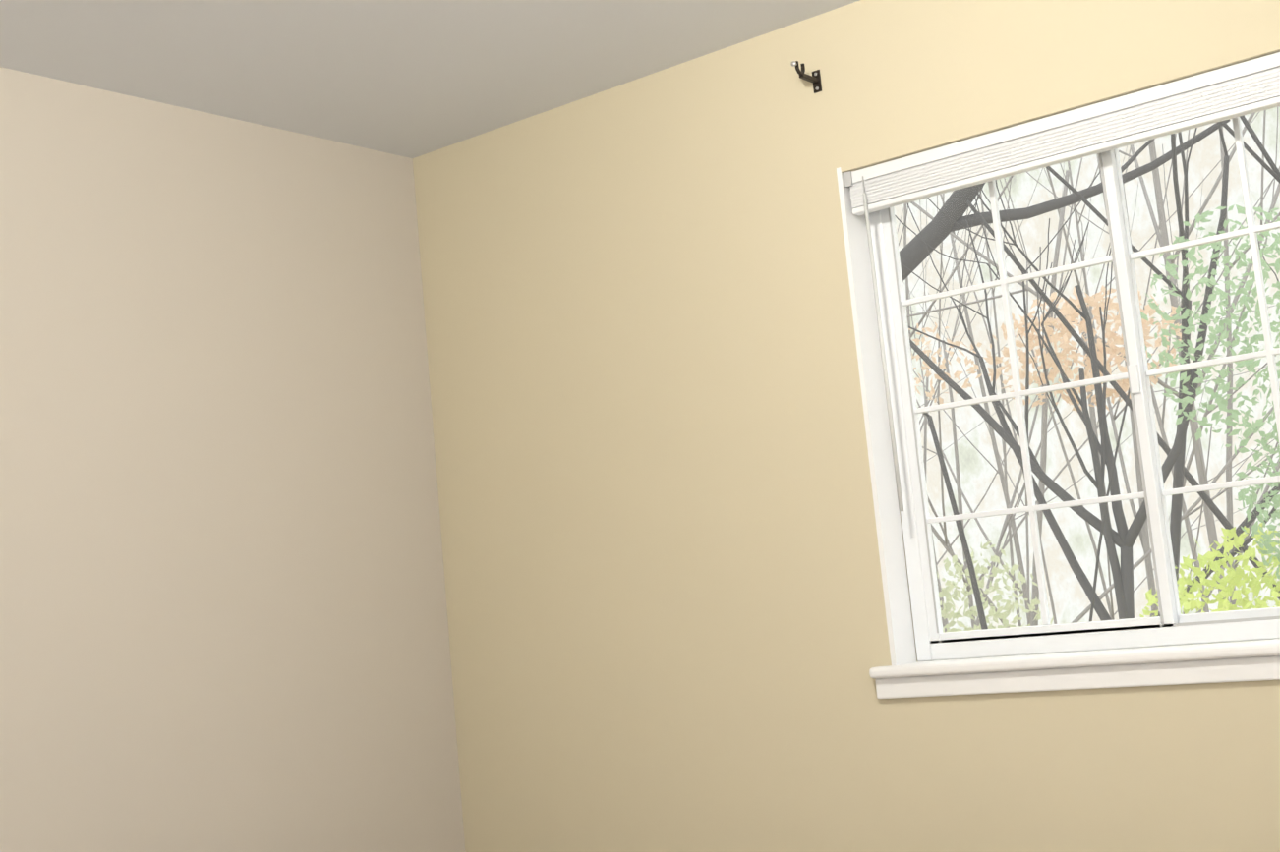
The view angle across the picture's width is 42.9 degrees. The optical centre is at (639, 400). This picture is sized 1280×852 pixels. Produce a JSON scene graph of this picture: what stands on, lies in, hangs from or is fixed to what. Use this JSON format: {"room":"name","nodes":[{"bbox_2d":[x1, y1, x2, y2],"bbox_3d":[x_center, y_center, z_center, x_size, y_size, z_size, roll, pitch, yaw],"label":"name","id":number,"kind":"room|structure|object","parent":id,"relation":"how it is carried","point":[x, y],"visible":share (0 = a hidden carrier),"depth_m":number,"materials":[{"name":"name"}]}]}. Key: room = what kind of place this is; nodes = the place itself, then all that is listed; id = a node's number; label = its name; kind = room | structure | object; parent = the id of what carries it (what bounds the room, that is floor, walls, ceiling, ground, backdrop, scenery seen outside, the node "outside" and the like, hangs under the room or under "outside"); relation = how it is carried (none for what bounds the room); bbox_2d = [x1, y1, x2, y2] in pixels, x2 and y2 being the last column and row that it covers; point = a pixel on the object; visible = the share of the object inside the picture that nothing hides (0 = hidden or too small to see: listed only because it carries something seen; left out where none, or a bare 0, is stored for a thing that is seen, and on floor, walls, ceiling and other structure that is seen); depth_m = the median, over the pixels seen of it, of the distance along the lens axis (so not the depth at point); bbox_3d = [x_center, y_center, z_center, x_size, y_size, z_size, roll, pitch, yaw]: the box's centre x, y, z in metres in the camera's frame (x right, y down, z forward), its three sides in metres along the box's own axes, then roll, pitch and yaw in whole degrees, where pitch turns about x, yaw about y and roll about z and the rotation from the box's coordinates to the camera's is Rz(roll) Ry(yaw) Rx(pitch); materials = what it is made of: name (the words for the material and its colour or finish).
{"room":"empty bedroom","nodes":[
{"label":"empty bedroom","id":0,"kind":"room"},
{"bbox_2d":[0,66,465,851],"bbox_3d":[-1.652,0.447,3.192,0.150,2.440,3.700,-11,-10,38],"label":"wall","id":1,"kind":"structure","parent":0,"point":[222,610],"depth_m":3.92,"materials":[{"name":"beige paint"}]},
{"bbox_2d":[0,0,859,158],"bbox_3d":[-0.157,-1.135,2.094,4.300,0.120,3.700,-11,-10,38],"label":"ceiling","id":2,"kind":"structure","parent":0,"point":[411,79],"depth_m":3.78,"materials":[{"name":"paint"}]},
{"bbox_2d":[412,0,1279,851],"bbox_3d":[1.066,0.210,3.311,4.000,2.440,0.150,-11,-10,38],"label":"wall","id":3,"kind":"structure","parent":0,"point":[667,610],"depth_m":3.90,"materials":[{"name":"beige paint"}]},
{"bbox_2d":[791,60,821,93],"bbox_3d":[0.382,-0.748,3.755,0.022,0.056,0.098,-11,-10,38],"label":"curtain bracket","id":4,"kind":"object","parent":3,"relation":"attached to","point":[815,79],"visible":1,"depth_m":3.77,"materials":[{"name":"brown metal"}]},
{"bbox_2d":[836,43,1279,665],"bbox_3d":[1.012,-0.063,3.369,1.190,1.135,0.148,-11,-10,38],"label":"window","id":5,"kind":"structure","parent":3,"relation":"in","point":[1171,625],"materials":[{"name":"white plastic"}]},
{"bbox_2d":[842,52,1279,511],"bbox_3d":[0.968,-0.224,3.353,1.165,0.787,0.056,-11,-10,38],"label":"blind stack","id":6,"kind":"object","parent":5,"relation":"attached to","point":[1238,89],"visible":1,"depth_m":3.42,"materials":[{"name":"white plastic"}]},
{"bbox_2d":[869,639,1279,698],"bbox_3d":[1.038,0.530,3.253,1.270,0.071,0.130,-11,-10,38],"label":"window sill","id":7,"kind":"structure","parent":3,"relation":"attached to","point":[1233,662],"depth_m":3.30,"materials":[{"name":"white paint"}]},
{"label":"outside","id":8,"kind":"structure","parent":0,"visible":0},
{"bbox_2d":[893,106,1279,660],"bbox_3d":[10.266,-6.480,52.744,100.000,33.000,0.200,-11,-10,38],"label":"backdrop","id":9,"kind":"structure","parent":8,"point":[1169,420],"depth_m":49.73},
{"bbox_3d":[7.170,7.490,28.901,70.000,0.300,47.600,-11,-10,38],"label":"ground","id":10,"kind":"structure","parent":8,"visible":0},
{"bbox_2d":[894,107,1279,661],"bbox_3d":[5.828,-4.629,22.230,21.112,22.143,26.624,-11,-10,38],"label":"tree","id":11,"kind":"object","parent":10,"relation":"on","point":[1095,339],"depth_m":12.27,"materials":[{"name":"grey plant"}]}
]}

